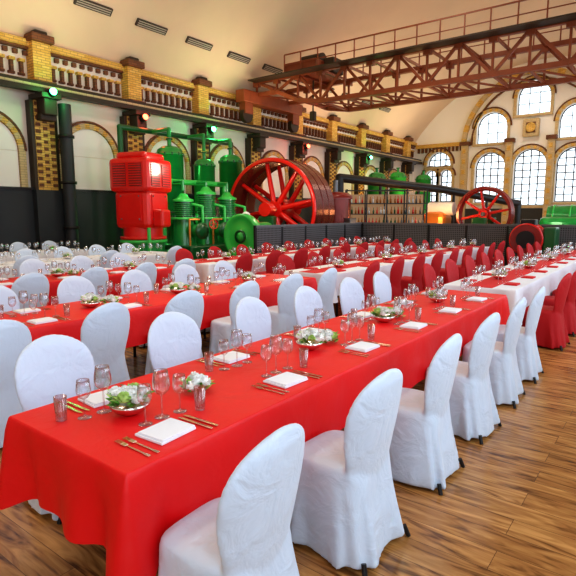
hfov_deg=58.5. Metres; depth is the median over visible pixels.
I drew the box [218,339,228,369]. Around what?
wine glass
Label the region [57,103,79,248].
downpipe
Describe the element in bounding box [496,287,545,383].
banquet chair
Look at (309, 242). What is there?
banquet chair
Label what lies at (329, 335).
floral centerpiece
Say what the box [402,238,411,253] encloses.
banquet chair
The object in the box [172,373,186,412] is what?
wine glass
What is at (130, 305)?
napkin
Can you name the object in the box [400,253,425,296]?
banquet chair
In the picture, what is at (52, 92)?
spotlight
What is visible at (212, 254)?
banquet chair
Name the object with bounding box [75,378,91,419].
wine glass
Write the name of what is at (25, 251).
banquet chair
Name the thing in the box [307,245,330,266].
banquet chair
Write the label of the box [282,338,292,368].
wine glass
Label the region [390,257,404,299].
banquet chair
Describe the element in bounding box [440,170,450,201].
window
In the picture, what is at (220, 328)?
banquet chair
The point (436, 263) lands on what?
banquet chair
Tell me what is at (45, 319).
napkin
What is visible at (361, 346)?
napkin
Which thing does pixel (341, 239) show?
banquet chair
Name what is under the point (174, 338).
banquet chair
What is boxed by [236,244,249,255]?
banquet chair
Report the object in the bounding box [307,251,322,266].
banquet chair
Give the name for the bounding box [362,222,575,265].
barrier
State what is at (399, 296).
wine glass
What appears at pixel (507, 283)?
napkin
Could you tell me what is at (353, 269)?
banquet table
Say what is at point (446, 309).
napkin
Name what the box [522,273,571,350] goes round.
banquet chair
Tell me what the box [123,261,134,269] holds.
floral centerpiece
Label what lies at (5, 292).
banquet chair
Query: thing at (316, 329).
napkin
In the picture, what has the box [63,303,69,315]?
water glass
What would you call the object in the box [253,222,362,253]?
barrier
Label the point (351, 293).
banquet chair
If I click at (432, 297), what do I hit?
floral centerpiece
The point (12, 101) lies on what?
wall
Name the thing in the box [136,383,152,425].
wine glass
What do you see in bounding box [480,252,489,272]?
banquet chair
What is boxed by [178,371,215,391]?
floral centerpiece
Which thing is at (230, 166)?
vessel
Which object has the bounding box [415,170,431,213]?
vessel
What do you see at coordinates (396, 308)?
floral centerpiece
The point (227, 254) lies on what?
floral centerpiece
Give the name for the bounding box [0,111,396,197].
blind arches
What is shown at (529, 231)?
motor
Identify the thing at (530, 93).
window
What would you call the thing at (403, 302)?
napkin
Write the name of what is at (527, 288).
banquet table
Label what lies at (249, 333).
wine glass
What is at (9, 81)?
rail
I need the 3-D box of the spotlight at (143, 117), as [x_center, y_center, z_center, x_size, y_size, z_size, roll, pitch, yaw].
[-5.095,-5.888,17.952,0.558,0.330,0.300,6,10,37]
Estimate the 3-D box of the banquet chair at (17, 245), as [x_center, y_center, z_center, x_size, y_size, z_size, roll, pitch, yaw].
[-6.839,-0.699,13.266,0.555,0.964,0.552,6,10,36]
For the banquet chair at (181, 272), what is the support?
on the floor
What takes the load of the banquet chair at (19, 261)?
on the floor
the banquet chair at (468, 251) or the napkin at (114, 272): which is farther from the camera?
the banquet chair at (468, 251)
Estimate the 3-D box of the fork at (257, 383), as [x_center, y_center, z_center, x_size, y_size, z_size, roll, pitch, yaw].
[-0.085,0.545,2.808,0.222,0.004,0.022,6,10,36]
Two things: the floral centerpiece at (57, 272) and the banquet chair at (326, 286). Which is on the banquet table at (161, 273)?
the floral centerpiece at (57, 272)
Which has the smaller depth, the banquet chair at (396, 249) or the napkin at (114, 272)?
the napkin at (114, 272)
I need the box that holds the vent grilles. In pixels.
[73,0,390,112]
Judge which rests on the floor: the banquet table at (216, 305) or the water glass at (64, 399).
the banquet table at (216, 305)
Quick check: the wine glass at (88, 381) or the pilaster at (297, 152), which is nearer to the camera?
the wine glass at (88, 381)
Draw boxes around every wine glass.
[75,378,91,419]
[93,364,111,413]
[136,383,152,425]
[152,368,169,418]
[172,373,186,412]
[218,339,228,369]
[230,329,242,366]
[242,333,251,362]
[260,344,271,376]
[269,334,282,372]
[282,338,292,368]
[340,320,349,345]
[347,311,357,342]
[398,296,406,322]
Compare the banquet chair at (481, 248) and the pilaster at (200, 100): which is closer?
the banquet chair at (481, 248)
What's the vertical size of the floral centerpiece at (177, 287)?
0.142 m
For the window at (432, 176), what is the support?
in the wall at (448, 126)
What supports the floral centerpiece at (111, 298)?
on the banquet table at (216, 305)
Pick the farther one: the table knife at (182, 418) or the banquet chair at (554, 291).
the banquet chair at (554, 291)
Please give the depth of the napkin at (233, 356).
3.35 m
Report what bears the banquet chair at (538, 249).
on the floor
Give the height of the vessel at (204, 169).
3.900 m
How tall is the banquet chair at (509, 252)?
0.964 m
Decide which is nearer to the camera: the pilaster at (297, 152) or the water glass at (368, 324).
the water glass at (368, 324)
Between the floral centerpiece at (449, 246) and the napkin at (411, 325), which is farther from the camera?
the floral centerpiece at (449, 246)
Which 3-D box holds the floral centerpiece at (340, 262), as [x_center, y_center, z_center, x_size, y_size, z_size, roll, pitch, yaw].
[0.886,-0.436,9.010,0.216,0.149,0.199,4,9,27]
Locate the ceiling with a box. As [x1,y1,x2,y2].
[0,0,575,141]
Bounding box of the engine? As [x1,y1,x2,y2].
[424,186,514,223]
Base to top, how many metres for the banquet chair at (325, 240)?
0.964 m
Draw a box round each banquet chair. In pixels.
[0,285,19,312]
[0,319,31,447]
[9,242,27,251]
[11,272,48,308]
[13,255,38,276]
[14,334,94,523]
[15,248,38,260]
[19,259,48,275]
[42,241,58,249]
[53,246,73,257]
[57,276,95,303]
[70,255,93,270]
[80,302,129,389]
[81,267,108,296]
[88,244,105,255]
[99,250,118,267]
[110,252,132,267]
[120,243,134,252]
[120,262,156,294]
[121,269,151,348]
[145,290,203,374]
[148,311,201,371]
[158,423,304,575]
[162,258,195,287]
[166,246,181,264]
[173,264,209,331]
[175,248,193,261]
[208,246,222,258]
[209,280,259,355]
[214,260,236,280]
[235,253,252,277]
[235,296,270,345]
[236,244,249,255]
[255,250,281,274]
[261,242,273,252]
[267,273,302,335]
[277,254,294,274]
[284,241,295,250]
[290,368,410,575]
[293,248,307,268]
[294,286,322,328]
[304,239,314,248]
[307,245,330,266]
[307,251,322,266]
[317,268,336,320]
[322,238,331,246]
[328,244,350,263]
[333,249,346,261]
[339,237,347,245]
[339,277,363,314]
[348,242,368,261]
[354,236,361,243]
[356,247,367,259]
[362,261,379,308]
[368,240,384,258]
[373,271,391,304]
[375,245,384,256]
[389,333,464,494]
[390,239,398,254]
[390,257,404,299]
[393,243,401,254]
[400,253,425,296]
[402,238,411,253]
[408,241,416,252]
[421,251,443,289]
[422,240,429,249]
[423,263,435,289]
[424,312,501,443]
[435,238,442,248]
[440,248,458,287]
[445,259,458,282]
[457,246,472,279]
[461,244,484,273]
[462,297,526,408]
[464,255,475,277]
[474,242,495,269]
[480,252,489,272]
[492,241,504,268]
[494,249,503,267]
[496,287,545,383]
[506,247,514,264]
[517,245,523,261]
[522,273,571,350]
[526,243,533,258]
[535,241,541,255]
[543,271,575,336]
[552,289,575,306]
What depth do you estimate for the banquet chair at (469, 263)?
9.12 m
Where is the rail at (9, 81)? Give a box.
[0,73,422,163]
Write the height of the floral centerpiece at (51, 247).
0.149 m
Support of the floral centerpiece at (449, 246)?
on the banquet table at (353, 269)
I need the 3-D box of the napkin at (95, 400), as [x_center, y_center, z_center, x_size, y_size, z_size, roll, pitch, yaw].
[-0.947,0.562,2.647,0.170,0.020,0.200,7,11,41]
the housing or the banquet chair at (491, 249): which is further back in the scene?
the housing
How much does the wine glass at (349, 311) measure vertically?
0.228 m
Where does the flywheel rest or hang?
on the floor
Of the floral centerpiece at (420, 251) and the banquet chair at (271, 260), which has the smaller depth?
the banquet chair at (271, 260)
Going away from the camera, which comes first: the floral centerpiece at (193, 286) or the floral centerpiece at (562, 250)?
the floral centerpiece at (193, 286)
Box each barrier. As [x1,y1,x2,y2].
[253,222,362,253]
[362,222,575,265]
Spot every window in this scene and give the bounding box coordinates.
[427,171,435,201]
[429,153,449,166]
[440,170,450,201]
[474,153,503,202]
[478,113,505,143]
[513,149,545,204]
[518,86,550,114]
[554,147,575,201]
[559,104,575,137]
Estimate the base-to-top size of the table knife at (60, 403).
0.006 m
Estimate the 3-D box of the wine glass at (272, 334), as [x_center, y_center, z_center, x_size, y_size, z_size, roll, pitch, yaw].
[-0.072,0.395,3.080,0.081,0.228,0.081,6,10,37]
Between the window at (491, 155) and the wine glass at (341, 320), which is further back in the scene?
the window at (491, 155)
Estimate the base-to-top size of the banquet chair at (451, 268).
0.964 m
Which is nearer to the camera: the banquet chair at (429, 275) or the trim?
the banquet chair at (429, 275)
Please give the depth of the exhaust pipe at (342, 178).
24.49 m
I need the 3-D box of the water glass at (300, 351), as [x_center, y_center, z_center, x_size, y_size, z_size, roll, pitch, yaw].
[0.097,0.435,3.197,0.057,0.115,0.057,6,10,37]
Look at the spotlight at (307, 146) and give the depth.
25.63 m
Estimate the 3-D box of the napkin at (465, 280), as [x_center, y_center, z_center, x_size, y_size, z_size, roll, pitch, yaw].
[2.542,-0.106,7.226,0.170,0.020,0.200,6,10,36]
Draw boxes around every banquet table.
[0,248,88,261]
[0,251,166,277]
[0,263,173,305]
[0,273,316,356]
[0,288,509,575]
[175,242,402,282]
[284,245,488,316]
[442,249,575,312]
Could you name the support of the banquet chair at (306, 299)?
on the floor
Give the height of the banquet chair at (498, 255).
0.964 m
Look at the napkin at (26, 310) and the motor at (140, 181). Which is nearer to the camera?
the napkin at (26, 310)
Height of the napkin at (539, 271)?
0.020 m
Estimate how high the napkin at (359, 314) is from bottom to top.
0.020 m
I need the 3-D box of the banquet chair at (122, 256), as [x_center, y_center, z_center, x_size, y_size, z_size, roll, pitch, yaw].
[-3.030,-0.177,9.684,0.566,0.964,0.546,7,11,38]
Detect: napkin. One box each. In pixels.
[0,282,12,285]
[13,307,40,313]
[26,317,57,324]
[78,390,109,407]
[110,271,125,273]
[124,303,141,308]
[135,418,195,445]
[211,280,229,283]
[214,351,249,363]
[263,372,307,388]
[295,327,322,333]
[345,341,379,352]
[350,311,372,317]
[391,299,413,304]
[399,321,427,329]
[438,307,461,313]
[461,279,476,281]
[466,296,486,301]
[503,282,519,285]
[521,275,535,278]
[534,270,547,272]
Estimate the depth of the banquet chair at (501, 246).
13.92 m
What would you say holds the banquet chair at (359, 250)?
on the floor
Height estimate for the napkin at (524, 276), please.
0.020 m
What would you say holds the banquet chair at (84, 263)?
on the floor
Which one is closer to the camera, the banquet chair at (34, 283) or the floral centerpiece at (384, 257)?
the banquet chair at (34, 283)
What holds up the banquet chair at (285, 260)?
on the floor
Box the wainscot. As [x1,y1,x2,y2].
[0,186,311,251]
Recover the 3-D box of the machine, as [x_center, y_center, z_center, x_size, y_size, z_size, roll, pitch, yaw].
[-1.079,-1.449,15.890,1.360,1.680,1.250,6,10,37]
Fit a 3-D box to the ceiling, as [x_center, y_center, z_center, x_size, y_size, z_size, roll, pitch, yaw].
[3.027,-9.702,15.070,17.200,4.750,43.700,6,10,37]
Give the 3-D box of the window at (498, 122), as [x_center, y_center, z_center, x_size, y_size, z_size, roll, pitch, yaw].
[13.850,-10.795,34.698,1.981,2.025,0.080,6,10,37]
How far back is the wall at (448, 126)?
34.98 m
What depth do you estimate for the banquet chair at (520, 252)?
12.00 m
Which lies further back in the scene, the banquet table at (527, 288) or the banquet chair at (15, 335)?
the banquet table at (527, 288)
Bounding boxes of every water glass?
[53,394,66,421]
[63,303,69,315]
[193,385,205,410]
[204,352,213,371]
[293,325,300,341]
[299,348,307,367]
[368,324,374,339]
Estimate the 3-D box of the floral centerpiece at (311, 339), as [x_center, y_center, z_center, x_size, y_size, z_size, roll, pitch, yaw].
[0.149,0.358,3.604,0.199,0.149,0.216,-5,10,-31]
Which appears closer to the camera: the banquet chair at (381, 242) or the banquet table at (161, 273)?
the banquet table at (161, 273)
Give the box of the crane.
[236,0,575,132]
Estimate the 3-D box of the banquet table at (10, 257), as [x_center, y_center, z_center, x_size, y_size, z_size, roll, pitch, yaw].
[-6.802,-0.433,12.145,1.140,0.750,4.330,6,10,37]
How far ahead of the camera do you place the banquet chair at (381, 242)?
14.05 m
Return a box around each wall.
[0,44,413,193]
[413,56,575,208]
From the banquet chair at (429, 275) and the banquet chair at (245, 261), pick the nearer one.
the banquet chair at (429, 275)
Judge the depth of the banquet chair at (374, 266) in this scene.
8.05 m
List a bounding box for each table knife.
[59,402,81,412]
[67,401,89,410]
[178,417,212,428]
[183,415,217,425]
[289,371,319,378]
[292,370,322,376]
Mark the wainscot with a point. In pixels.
(96, 209)
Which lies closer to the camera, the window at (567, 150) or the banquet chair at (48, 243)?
the banquet chair at (48, 243)
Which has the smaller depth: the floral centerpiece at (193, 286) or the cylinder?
the floral centerpiece at (193, 286)
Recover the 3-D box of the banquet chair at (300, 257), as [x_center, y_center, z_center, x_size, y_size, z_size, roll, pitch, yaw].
[0.162,-0.419,11.348,0.572,0.964,0.556,7,11,38]
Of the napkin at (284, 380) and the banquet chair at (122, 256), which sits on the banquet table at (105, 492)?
the napkin at (284, 380)
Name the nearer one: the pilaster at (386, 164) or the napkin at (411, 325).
the napkin at (411, 325)
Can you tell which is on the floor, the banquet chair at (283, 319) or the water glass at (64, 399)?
the banquet chair at (283, 319)
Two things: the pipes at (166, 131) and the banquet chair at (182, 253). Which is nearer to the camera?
the banquet chair at (182, 253)
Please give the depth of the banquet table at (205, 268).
10.79 m
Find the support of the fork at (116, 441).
on the banquet table at (105, 492)
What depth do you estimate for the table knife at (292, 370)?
3.05 m
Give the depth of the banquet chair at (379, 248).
12.18 m
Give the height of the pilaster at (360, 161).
7.050 m
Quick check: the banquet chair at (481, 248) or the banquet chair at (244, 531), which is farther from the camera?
the banquet chair at (481, 248)
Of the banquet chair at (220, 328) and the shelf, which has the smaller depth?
the banquet chair at (220, 328)
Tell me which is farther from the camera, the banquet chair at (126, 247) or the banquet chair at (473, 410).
the banquet chair at (126, 247)
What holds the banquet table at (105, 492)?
on the floor
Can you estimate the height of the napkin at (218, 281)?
0.020 m
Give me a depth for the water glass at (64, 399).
2.36 m
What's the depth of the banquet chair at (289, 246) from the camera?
13.82 m
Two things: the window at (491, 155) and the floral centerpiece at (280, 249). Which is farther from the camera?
the window at (491, 155)
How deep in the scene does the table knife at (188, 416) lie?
2.36 m
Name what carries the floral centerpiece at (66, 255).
on the banquet table at (149, 256)
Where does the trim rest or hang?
attached to the wall at (448, 126)
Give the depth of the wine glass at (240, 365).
3.21 m
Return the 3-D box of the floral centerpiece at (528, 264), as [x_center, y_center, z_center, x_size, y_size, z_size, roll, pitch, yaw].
[4.167,-0.411,8.864,0.238,0.142,0.217,2,9,16]
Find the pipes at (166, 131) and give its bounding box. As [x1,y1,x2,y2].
[117,124,232,243]
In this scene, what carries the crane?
attached to the wall at (448, 126)
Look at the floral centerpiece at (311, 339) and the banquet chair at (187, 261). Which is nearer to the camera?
the floral centerpiece at (311, 339)
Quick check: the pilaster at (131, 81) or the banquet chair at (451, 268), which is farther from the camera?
the pilaster at (131, 81)
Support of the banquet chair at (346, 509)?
on the floor
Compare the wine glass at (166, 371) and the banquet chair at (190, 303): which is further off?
the banquet chair at (190, 303)
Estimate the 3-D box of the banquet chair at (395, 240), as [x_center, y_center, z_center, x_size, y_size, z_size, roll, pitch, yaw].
[2.961,-0.955,15.022,0.572,0.964,0.556,7,11,38]
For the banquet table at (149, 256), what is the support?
on the floor
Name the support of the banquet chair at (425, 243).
on the floor
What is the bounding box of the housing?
[539,204,575,224]
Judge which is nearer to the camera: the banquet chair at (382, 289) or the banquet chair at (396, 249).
the banquet chair at (382, 289)
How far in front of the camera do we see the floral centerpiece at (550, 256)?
10.29 m
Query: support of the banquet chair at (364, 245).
on the floor
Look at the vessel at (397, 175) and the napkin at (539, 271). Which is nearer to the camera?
the napkin at (539, 271)
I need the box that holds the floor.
[0,296,575,575]
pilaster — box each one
[23,29,65,249]
[119,56,150,151]
[190,76,216,223]
[245,107,268,219]
[289,105,309,219]
[324,114,343,191]
[354,123,371,194]
[379,130,395,189]
[401,136,415,193]
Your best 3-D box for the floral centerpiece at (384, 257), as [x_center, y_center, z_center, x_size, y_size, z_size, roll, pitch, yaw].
[2.011,-0.646,10.472,0.238,0.142,0.217,2,9,16]
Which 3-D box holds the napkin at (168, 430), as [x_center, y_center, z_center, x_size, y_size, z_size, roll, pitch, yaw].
[-0.533,0.621,2.242,0.170,0.020,0.200,6,10,33]
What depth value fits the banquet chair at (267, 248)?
13.08 m
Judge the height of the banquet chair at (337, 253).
0.964 m
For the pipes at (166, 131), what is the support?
on the floor
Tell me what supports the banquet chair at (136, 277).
on the floor
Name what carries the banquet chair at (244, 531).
on the floor
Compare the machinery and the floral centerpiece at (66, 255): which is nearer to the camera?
the floral centerpiece at (66, 255)
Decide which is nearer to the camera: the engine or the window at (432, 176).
the engine
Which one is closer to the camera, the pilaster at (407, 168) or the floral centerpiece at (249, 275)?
the floral centerpiece at (249, 275)
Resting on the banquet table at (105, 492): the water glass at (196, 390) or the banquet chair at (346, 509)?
the water glass at (196, 390)
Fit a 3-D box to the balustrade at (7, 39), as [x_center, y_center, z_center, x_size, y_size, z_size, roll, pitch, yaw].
[-3.761,-7.507,20.560,0.220,1.240,43.700,6,10,37]
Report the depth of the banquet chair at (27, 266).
8.42 m
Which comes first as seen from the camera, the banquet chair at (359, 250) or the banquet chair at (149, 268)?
the banquet chair at (149, 268)
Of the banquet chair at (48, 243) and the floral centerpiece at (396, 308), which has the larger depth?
the banquet chair at (48, 243)
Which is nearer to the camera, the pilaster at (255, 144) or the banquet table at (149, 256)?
the banquet table at (149, 256)
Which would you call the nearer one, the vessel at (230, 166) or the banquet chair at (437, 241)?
the banquet chair at (437, 241)
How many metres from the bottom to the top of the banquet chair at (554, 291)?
0.964 m
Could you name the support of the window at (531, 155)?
in the wall at (448, 126)
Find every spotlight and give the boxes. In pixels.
[46,88,56,100]
[139,114,147,124]
[208,127,215,134]
[304,144,309,150]
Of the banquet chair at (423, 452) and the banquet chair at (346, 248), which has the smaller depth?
the banquet chair at (423, 452)
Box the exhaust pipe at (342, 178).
[335,173,521,223]
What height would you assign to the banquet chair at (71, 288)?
0.964 m
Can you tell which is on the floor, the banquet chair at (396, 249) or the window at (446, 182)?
the banquet chair at (396, 249)
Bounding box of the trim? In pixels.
[416,68,575,223]
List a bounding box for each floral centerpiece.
[48,245,56,250]
[49,267,64,276]
[62,252,71,258]
[66,268,78,274]
[79,293,101,307]
[101,294,119,303]
[105,382,153,415]
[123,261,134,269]
[131,248,139,253]
[169,282,186,293]
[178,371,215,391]
[186,282,201,289]
[221,252,231,258]
[241,271,254,281]
[277,248,285,253]
[294,328,324,350]
[319,329,339,342]
[332,259,343,267]
[370,306,396,322]
[382,253,391,259]
[393,306,405,316]
[418,248,426,253]
[428,289,446,302]
[446,244,454,249]
[491,269,506,278]
[523,260,534,267]
[545,253,555,259]
[561,249,570,254]
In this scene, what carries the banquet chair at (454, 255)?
on the floor
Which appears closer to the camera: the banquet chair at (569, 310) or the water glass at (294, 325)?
the water glass at (294, 325)
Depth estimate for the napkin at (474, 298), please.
5.64 m
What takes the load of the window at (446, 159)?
in the wall at (448, 126)
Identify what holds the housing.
on the floor
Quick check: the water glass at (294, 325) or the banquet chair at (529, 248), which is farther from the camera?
the banquet chair at (529, 248)
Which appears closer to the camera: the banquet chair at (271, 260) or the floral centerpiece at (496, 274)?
the floral centerpiece at (496, 274)
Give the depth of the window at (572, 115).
31.96 m
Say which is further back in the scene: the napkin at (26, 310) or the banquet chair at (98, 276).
the banquet chair at (98, 276)
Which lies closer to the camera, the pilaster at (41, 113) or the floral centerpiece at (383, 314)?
the floral centerpiece at (383, 314)
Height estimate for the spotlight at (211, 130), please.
0.330 m
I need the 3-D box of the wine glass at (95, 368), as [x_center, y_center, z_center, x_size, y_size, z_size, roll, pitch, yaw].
[-0.887,0.484,2.466,0.081,0.228,0.081,6,10,37]
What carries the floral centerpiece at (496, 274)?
on the banquet table at (527, 288)
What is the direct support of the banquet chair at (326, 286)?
on the floor
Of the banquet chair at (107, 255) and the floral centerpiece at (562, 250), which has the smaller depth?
the banquet chair at (107, 255)
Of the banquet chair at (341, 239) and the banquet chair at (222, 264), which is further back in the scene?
the banquet chair at (341, 239)
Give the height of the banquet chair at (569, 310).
0.964 m
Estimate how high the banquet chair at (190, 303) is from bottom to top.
0.964 m
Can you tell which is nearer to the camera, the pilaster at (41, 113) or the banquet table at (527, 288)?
the banquet table at (527, 288)
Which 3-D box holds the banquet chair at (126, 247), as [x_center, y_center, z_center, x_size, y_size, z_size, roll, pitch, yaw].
[-3.899,-0.641,12.868,0.566,0.964,0.546,6,10,36]
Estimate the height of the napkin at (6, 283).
0.020 m
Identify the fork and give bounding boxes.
[114,439,150,456]
[122,436,159,452]
[251,385,284,393]
[257,383,289,392]
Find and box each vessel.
[156,138,183,243]
[193,152,218,223]
[218,148,242,196]
[368,168,385,193]
[389,167,406,193]
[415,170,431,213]
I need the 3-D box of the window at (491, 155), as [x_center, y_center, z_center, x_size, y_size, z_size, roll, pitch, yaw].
[13.850,-7.539,35.173,1.981,3.365,0.080,6,10,37]
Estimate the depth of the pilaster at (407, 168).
36.18 m
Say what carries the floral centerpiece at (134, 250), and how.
on the banquet table at (149, 256)
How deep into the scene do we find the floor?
2.92 m
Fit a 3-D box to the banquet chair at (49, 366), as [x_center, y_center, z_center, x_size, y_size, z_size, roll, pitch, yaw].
[-1.299,0.787,3.079,0.566,0.964,0.546,7,11,40]
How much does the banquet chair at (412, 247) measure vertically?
0.964 m
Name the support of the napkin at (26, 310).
on the banquet table at (216, 305)
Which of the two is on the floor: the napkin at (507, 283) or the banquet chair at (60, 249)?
the banquet chair at (60, 249)
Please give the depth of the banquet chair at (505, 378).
4.55 m
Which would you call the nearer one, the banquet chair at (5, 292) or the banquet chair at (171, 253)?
the banquet chair at (5, 292)
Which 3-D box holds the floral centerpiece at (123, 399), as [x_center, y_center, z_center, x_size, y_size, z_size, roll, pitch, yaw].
[-0.762,0.531,2.444,0.217,0.142,0.238,7,11,40]
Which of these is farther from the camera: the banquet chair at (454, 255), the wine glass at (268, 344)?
the banquet chair at (454, 255)
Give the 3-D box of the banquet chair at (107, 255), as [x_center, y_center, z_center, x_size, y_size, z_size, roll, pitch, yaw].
[-3.754,-0.319,10.659,0.543,0.964,0.537,7,11,40]
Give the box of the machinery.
[163,179,258,259]
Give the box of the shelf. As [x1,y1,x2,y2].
[345,189,427,222]
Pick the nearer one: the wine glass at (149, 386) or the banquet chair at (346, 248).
the wine glass at (149, 386)
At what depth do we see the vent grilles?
17.95 m
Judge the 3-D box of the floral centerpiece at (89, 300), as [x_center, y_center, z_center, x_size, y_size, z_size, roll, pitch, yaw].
[-2.004,0.124,5.210,0.216,0.149,0.199,0,8,2]
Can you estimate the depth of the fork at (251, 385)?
2.79 m
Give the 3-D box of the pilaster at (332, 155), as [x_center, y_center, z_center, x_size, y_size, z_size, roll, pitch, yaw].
[2.595,-6.042,28.777,0.820,7.050,0.900,6,10,37]
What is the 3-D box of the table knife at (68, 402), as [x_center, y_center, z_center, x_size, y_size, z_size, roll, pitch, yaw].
[-1.046,0.583,2.545,0.220,0.006,0.017,6,10,36]
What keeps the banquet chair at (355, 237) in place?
on the floor
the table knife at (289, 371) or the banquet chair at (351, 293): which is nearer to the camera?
the table knife at (289, 371)
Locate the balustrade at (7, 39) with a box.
[0,32,416,156]
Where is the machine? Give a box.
[224,214,271,255]
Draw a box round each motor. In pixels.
[109,151,171,251]
[507,219,559,264]
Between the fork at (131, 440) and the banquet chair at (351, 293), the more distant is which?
the banquet chair at (351, 293)
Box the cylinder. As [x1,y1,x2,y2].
[332,180,355,222]
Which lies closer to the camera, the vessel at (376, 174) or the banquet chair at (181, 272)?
the banquet chair at (181, 272)
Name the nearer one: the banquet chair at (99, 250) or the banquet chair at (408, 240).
the banquet chair at (99, 250)
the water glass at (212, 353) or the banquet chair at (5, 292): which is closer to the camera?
the water glass at (212, 353)
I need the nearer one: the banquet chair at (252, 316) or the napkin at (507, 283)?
the banquet chair at (252, 316)
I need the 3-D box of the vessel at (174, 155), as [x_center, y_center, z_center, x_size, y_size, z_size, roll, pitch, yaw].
[-3.916,-2.973,17.607,1.228,4.200,0.969,6,10,37]
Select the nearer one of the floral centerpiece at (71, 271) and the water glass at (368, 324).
the water glass at (368, 324)

